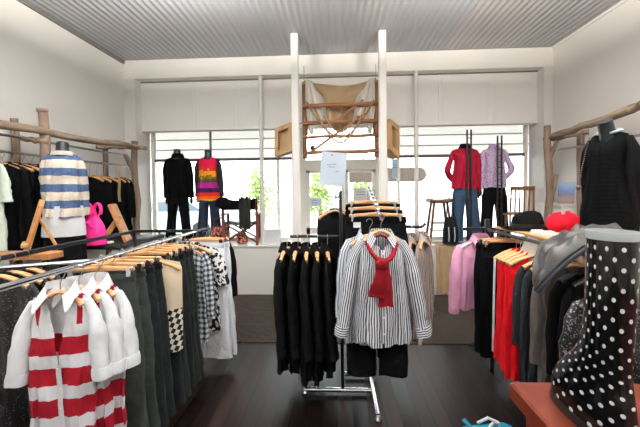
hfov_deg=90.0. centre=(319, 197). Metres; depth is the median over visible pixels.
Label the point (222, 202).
hat
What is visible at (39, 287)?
blouse
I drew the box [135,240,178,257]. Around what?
hanger
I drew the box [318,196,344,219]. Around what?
hanger
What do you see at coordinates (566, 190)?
picture book
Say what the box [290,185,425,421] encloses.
stand
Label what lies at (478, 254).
trousers
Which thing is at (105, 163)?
hanger
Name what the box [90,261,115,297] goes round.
hanger
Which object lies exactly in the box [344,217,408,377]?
trousers
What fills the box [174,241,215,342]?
checked shirt
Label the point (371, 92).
strip
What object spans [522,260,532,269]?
hanger
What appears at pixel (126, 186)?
blouse
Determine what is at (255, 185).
street tree
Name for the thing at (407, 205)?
road
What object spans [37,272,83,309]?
hanger
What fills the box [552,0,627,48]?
trim
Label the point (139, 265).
hanger
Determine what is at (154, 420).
trousers
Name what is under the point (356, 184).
street tree
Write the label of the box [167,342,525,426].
floor
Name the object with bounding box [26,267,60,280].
blouse
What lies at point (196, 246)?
hanger
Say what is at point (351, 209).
hanger
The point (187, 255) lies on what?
trousers
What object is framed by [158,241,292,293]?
display platform
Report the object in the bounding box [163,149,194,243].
mannequin
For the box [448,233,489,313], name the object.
shirt
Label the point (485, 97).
wall
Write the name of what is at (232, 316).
trousers
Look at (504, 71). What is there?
trim
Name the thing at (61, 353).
shirt
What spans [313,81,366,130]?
sheet
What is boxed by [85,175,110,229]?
blouse
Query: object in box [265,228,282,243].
storage box
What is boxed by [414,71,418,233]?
column
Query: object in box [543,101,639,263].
rack
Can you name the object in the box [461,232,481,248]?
hanger
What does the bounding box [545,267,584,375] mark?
blouse
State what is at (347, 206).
trousers
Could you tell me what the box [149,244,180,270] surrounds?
hanger
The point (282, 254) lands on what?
hanger
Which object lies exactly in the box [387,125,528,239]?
window
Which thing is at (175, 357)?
trousers
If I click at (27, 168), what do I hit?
hanger
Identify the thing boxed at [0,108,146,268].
rack
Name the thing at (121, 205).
blouse
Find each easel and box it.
[21,199,56,250]
[106,204,131,241]
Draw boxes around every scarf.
[111,163,120,201]
[365,234,397,307]
[520,229,559,260]
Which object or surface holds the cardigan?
hanging from the hanger
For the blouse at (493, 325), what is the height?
0.798 m
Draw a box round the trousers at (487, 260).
[479,244,521,357]
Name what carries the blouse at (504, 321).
hanging from the hanger at (502, 260)
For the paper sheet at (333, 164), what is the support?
hanging from the frame
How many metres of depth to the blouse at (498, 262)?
2.25 m
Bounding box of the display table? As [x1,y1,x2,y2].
[87,235,163,256]
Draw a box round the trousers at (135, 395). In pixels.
[66,273,149,426]
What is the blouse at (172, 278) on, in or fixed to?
hanging from the hanger at (174, 266)
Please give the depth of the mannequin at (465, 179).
4.61 m
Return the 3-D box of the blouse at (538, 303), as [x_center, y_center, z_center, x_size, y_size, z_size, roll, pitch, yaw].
[1.434,0.723,1.823,0.457,0.699,0.088,-1,1,6]
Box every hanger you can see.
[0,151,19,168]
[0,257,29,288]
[9,252,43,284]
[10,153,34,171]
[22,154,38,170]
[23,250,55,280]
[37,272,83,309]
[66,255,134,276]
[77,264,100,302]
[80,252,144,274]
[88,164,103,181]
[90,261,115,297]
[95,249,153,268]
[96,164,111,182]
[103,163,117,182]
[105,246,160,264]
[121,242,172,259]
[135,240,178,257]
[141,239,183,254]
[148,237,188,252]
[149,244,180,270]
[154,236,192,250]
[185,231,223,242]
[190,232,211,254]
[191,230,228,241]
[280,234,289,261]
[292,234,300,261]
[304,235,309,262]
[315,234,319,262]
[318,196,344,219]
[326,234,330,262]
[348,189,396,207]
[348,195,399,213]
[349,201,402,227]
[350,218,372,246]
[363,213,398,241]
[418,223,431,250]
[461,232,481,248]
[476,230,518,244]
[482,231,524,246]
[493,234,518,259]
[497,235,522,261]
[500,236,527,262]
[504,237,532,264]
[508,238,538,266]
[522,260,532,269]
[558,268,584,283]
[566,262,584,267]
[571,278,584,288]
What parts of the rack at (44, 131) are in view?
post, post, hanging rail, hanging rail, post, post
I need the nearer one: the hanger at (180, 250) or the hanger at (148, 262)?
the hanger at (148, 262)
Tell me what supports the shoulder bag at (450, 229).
hanging from the stool
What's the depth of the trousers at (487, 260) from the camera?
2.46 m
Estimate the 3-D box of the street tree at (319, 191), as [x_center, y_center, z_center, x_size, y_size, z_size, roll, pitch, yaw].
[-0.095,-0.141,12.168,1.636,2.887,1.366,0,2,43]
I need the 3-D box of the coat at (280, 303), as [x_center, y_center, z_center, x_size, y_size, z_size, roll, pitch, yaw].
[-0.242,0.808,2.481,0.150,0.926,0.589,0,1,15]
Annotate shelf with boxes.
[495,226,549,239]
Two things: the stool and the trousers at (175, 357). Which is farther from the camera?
the stool
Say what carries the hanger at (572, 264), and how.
hanging from the clothes rack at (487, 229)
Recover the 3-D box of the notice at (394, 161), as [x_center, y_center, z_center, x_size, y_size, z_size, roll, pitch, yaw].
[1.159,-0.448,4.932,0.100,0.300,0.006,-1,1,3]
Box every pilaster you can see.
[124,79,151,247]
[529,67,552,212]
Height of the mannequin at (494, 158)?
1.530 m
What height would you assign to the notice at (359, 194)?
0.200 m
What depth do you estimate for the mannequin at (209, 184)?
4.83 m
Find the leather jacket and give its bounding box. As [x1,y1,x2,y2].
[532,223,623,293]
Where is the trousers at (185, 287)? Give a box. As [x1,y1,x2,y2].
[177,253,196,388]
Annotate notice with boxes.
[310,198,320,205]
[353,188,366,200]
[392,159,396,178]
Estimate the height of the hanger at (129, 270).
0.121 m
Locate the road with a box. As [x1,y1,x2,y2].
[151,198,522,243]
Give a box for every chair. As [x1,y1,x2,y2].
[221,198,260,244]
[503,186,534,237]
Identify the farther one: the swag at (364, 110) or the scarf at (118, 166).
the swag at (364, 110)
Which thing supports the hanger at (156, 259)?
hanging from the clothes rack at (72, 264)
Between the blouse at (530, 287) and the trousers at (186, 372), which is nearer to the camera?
the blouse at (530, 287)
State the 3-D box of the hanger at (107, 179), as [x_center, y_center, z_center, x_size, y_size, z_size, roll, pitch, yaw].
[-2.723,-0.310,3.902,0.374,0.252,0.042,-1,1,3]
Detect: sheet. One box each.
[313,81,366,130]
[319,151,346,186]
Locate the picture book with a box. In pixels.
[557,182,574,203]
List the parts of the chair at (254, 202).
post, leg, backrest, seat, post, leg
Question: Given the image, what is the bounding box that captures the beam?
[123,47,552,81]
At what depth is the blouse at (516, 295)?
2.02 m
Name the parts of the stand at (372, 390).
arm, sloping arm, arm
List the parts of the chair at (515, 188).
post, seat, rail, post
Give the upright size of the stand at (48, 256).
1.060 m
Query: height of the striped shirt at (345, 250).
0.766 m
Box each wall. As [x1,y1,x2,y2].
[0,0,127,271]
[141,72,536,129]
[528,0,639,203]
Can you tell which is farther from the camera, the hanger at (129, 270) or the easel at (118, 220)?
the easel at (118, 220)
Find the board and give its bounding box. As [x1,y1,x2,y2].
[349,129,426,181]
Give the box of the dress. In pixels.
[317,208,344,322]
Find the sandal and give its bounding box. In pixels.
[462,416,511,426]
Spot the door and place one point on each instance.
(307, 167)
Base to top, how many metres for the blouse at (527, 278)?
0.819 m
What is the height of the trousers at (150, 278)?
0.974 m
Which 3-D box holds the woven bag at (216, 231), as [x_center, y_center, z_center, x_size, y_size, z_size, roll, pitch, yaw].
[-1.510,0.486,4.808,0.290,0.420,0.290,-1,1,3]
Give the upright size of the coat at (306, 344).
0.987 m
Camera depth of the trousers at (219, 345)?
2.70 m
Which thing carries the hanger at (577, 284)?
hanging from the clothes rack at (487, 229)
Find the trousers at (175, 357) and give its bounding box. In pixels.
[162,257,185,404]
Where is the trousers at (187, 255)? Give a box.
[185,251,201,382]
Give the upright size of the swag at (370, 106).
0.498 m
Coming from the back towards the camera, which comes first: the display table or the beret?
the display table
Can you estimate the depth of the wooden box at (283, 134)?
4.34 m
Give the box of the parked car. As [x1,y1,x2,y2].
[151,199,235,235]
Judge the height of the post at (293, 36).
3.452 m
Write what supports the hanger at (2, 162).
hanging from the rack at (44, 131)
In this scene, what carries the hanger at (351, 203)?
hanging from the stand at (372, 390)
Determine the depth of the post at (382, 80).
3.91 m
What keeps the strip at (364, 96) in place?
hanging from the frame
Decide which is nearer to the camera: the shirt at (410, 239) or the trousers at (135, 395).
the trousers at (135, 395)
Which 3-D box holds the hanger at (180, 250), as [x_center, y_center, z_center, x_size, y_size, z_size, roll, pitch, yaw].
[-1.140,0.350,2.281,0.331,0.121,0.034,-1,1,-5]
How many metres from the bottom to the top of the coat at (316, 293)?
0.987 m
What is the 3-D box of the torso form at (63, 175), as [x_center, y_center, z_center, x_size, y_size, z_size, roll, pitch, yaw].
[-2.225,0.489,2.799,0.348,1.960,0.340,-1,1,-22]
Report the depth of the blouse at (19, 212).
2.76 m
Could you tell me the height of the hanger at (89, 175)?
0.252 m
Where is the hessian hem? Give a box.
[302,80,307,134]
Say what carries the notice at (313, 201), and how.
attached to the door
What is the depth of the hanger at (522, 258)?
2.08 m
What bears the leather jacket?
on the clothes rack at (487, 229)
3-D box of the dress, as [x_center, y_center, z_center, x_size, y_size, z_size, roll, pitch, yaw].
[0.133,0.596,2.667,0.418,1.021,0.135,-1,1,-1]
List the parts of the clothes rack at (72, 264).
cross rail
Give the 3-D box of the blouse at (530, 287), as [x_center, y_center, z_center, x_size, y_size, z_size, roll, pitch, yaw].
[1.458,0.782,1.879,0.457,0.839,0.100,-1,1,7]
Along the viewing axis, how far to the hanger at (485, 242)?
2.46 m
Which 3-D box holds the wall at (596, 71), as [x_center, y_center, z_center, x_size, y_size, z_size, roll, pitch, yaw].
[3.135,-0.352,0.646,0.150,3.600,8.800,-1,1,3]
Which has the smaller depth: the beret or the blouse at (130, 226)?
the beret
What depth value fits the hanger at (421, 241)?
2.29 m
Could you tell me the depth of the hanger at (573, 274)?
1.70 m
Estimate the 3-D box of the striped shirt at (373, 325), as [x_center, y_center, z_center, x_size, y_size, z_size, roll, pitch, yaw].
[0.380,0.541,1.964,0.589,0.701,0.175,-1,1,5]
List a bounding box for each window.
[150,130,292,241]
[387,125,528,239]
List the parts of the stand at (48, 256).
leg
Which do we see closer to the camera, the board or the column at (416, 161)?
the column at (416, 161)
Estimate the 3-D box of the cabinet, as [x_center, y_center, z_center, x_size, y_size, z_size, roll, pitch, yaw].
[3.107,0.722,4.178,0.254,1.305,0.435,-1,1,3]
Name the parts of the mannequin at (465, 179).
stand rail, stand rail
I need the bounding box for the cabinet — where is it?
[538,203,576,260]
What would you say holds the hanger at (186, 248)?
hanging from the clothes rack at (72, 264)
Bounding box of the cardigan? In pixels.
[206,236,237,296]
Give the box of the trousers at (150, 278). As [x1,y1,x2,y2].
[135,265,169,426]
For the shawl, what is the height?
0.485 m
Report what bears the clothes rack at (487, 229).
on the floor
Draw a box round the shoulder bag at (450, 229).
[442,202,457,243]
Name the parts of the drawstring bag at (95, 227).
handle, handle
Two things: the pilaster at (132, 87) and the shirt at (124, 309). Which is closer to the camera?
the shirt at (124, 309)
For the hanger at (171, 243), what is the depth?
2.42 m
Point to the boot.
(591, 385)
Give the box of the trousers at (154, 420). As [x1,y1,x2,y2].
[78,269,160,426]
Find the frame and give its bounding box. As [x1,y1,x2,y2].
[302,64,378,158]
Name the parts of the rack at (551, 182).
post, post, hanging rail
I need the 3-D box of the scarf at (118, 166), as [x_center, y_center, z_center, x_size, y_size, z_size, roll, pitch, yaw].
[-2.594,-0.196,3.985,0.228,0.489,0.016,-1,1,3]
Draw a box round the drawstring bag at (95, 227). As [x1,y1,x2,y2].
[85,202,106,245]
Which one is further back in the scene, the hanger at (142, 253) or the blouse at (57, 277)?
the hanger at (142, 253)
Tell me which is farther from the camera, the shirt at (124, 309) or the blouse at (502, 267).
the blouse at (502, 267)
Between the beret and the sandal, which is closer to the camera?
the sandal
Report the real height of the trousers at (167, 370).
0.974 m
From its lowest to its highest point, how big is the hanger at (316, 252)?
0.186 m
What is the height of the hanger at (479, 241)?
0.121 m
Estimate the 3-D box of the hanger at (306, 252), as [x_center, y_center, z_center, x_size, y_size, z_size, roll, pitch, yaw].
[-0.087,0.368,2.435,0.042,0.186,0.364,-1,1,8]
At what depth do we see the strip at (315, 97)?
4.27 m
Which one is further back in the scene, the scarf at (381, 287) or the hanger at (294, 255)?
the hanger at (294, 255)
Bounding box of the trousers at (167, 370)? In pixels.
[145,262,175,417]
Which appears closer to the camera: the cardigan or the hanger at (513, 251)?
the hanger at (513, 251)
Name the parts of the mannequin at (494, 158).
stand rail, stand rail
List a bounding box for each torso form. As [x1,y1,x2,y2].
[38,141,89,278]
[576,119,639,231]
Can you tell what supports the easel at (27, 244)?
on the stand at (48, 256)
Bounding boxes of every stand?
[0,251,63,274]
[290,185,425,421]
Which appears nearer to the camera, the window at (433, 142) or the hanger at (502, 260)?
the hanger at (502, 260)
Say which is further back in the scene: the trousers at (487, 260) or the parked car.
the parked car
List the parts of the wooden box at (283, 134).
panel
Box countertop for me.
[509,382,639,426]
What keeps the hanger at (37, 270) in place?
hanging from the clothes rack at (72, 264)
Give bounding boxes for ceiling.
[28,0,620,60]
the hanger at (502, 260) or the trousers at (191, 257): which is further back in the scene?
the trousers at (191, 257)
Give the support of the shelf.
attached to the clothes rack at (487, 229)
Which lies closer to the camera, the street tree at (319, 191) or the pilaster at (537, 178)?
the pilaster at (537, 178)
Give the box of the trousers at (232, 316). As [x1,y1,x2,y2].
[191,241,236,354]
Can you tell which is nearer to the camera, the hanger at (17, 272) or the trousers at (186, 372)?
the hanger at (17, 272)
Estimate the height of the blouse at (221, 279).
0.741 m
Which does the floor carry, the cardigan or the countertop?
the countertop
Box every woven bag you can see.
[210,216,229,241]
[236,228,247,243]
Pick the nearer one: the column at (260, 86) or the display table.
the display table
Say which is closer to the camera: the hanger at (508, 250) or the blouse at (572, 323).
the blouse at (572, 323)
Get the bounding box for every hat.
[215,197,230,208]
[499,211,547,230]
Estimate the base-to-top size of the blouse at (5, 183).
0.881 m
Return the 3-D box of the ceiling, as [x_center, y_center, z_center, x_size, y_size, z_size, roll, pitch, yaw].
[-0.030,-1.974,0.480,6.120,0.015,8.240,-1,1,3]
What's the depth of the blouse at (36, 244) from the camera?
2.87 m
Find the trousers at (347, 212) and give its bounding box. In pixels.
[343,210,402,357]
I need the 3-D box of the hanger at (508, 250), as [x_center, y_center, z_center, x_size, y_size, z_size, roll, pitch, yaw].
[1.414,0.352,2.300,0.345,0.186,0.042,-1,1,-2]
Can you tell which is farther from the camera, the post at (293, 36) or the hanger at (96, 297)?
the post at (293, 36)
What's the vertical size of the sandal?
0.083 m
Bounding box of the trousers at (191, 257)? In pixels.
[189,249,204,377]
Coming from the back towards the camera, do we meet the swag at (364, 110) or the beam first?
the beam
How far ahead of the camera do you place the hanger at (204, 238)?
2.71 m
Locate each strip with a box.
[305,80,313,134]
[310,81,323,120]
[357,79,369,119]
[367,78,374,133]
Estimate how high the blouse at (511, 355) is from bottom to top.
0.840 m
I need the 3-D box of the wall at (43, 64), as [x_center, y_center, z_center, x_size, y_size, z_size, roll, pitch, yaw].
[-3.127,-0.282,0.942,0.150,3.600,8.800,-1,1,3]
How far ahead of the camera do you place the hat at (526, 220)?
2.38 m
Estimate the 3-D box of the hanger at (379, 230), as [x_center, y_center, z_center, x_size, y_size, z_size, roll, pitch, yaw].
[0.373,0.182,1.955,0.221,0.184,0.042,-1,1,3]
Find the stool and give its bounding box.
[425,198,454,244]
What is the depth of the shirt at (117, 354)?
1.53 m
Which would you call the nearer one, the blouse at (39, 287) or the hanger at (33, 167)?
the blouse at (39, 287)
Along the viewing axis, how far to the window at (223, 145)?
5.12 m
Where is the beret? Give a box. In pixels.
[546,211,579,231]
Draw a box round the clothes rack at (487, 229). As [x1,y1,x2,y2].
[462,219,584,369]
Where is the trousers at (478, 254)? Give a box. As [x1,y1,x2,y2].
[474,243,519,352]
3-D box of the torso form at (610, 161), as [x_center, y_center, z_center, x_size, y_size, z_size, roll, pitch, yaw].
[1.692,-0.104,1.871,0.220,0.705,0.284,-2,2,-40]
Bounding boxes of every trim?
[17,0,124,63]
[140,71,537,82]
[142,122,537,132]
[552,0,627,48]
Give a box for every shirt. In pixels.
[4,279,112,426]
[52,275,126,426]
[79,272,140,426]
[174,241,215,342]
[334,228,431,348]
[335,228,368,345]
[407,233,417,340]
[411,231,435,345]
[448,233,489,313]
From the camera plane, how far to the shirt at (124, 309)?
1.59 m
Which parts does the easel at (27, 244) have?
leg, panel, leg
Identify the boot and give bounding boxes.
[550,228,639,426]
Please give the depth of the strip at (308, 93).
4.25 m
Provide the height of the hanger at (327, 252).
0.186 m
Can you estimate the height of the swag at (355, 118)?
0.228 m
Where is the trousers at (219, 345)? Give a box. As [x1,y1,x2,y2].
[199,242,232,358]
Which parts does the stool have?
leg, leg, seat, leg, leg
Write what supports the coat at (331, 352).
hanging from the hanger at (327, 252)
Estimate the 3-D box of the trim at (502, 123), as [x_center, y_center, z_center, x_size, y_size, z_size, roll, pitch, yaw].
[0.208,-1.048,4.772,5.830,0.020,0.125,-1,1,3]
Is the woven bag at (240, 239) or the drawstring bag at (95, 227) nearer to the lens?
the drawstring bag at (95, 227)
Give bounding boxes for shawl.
[238,196,250,228]
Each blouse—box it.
[0,163,13,265]
[0,271,39,426]
[4,161,32,250]
[5,268,47,291]
[14,162,39,248]
[21,163,42,247]
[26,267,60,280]
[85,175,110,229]
[102,176,113,233]
[107,176,124,232]
[117,177,131,230]
[122,177,135,234]
[161,257,182,352]
[192,241,229,331]
[491,246,515,356]
[493,247,519,357]
[497,249,520,364]
[500,251,522,370]
[504,252,529,380]
[512,263,531,381]
[519,268,534,381]
[526,260,576,381]
[529,263,579,382]
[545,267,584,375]
[557,285,583,360]
[559,294,639,383]
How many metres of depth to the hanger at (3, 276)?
1.70 m
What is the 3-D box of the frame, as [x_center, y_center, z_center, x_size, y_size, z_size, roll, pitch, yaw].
[0.269,-1.147,4.223,1.018,1.231,0.120,-1,1,3]
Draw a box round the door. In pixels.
[300,130,378,243]
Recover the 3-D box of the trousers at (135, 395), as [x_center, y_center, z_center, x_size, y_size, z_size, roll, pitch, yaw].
[-1.163,0.898,1.715,0.469,0.975,0.080,-1,1,-7]
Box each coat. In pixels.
[273,241,292,374]
[286,241,303,374]
[299,242,314,386]
[310,242,324,386]
[320,242,338,378]
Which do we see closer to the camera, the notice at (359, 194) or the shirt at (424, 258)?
the shirt at (424, 258)
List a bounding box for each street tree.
[244,160,282,222]
[310,157,338,223]
[348,153,371,201]
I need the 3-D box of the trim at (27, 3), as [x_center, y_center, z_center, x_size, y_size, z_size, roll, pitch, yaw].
[-3.071,-1.903,0.604,0.030,0.055,8.200,-1,1,3]
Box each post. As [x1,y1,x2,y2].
[290,33,300,241]
[378,30,386,200]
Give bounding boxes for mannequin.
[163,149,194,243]
[194,149,223,237]
[444,129,481,243]
[480,136,514,237]
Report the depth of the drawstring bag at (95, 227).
2.95 m
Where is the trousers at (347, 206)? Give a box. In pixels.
[343,204,400,235]
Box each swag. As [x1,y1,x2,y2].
[306,99,374,138]
[314,107,365,143]
[323,115,357,132]
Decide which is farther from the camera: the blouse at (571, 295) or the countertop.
the blouse at (571, 295)
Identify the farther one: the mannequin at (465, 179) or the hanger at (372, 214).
the mannequin at (465, 179)
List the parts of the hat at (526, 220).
crown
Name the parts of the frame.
post, rail, rail, rail, rail, post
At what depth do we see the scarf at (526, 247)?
2.11 m
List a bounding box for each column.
[258,76,265,244]
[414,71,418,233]
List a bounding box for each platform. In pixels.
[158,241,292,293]
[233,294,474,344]
[431,240,520,294]
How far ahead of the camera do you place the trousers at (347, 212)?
2.26 m
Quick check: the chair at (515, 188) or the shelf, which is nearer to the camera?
the shelf
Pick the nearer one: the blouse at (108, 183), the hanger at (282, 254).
the hanger at (282, 254)
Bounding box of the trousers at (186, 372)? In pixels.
[153,255,191,397]
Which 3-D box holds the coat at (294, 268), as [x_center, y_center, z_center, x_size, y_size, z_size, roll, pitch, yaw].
[-0.157,0.808,2.477,0.150,0.928,0.579,0,1,12]
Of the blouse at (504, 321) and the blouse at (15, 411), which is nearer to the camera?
the blouse at (15, 411)
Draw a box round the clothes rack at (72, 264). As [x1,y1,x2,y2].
[0,227,206,291]
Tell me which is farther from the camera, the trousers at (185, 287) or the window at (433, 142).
the window at (433, 142)
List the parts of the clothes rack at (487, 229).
rail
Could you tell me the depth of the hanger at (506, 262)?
2.13 m
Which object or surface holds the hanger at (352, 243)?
hanging from the stand at (372, 390)
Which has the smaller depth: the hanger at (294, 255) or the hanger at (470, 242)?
the hanger at (294, 255)
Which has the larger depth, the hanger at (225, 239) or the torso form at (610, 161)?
the hanger at (225, 239)
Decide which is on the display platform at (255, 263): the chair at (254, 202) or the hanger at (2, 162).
the chair at (254, 202)

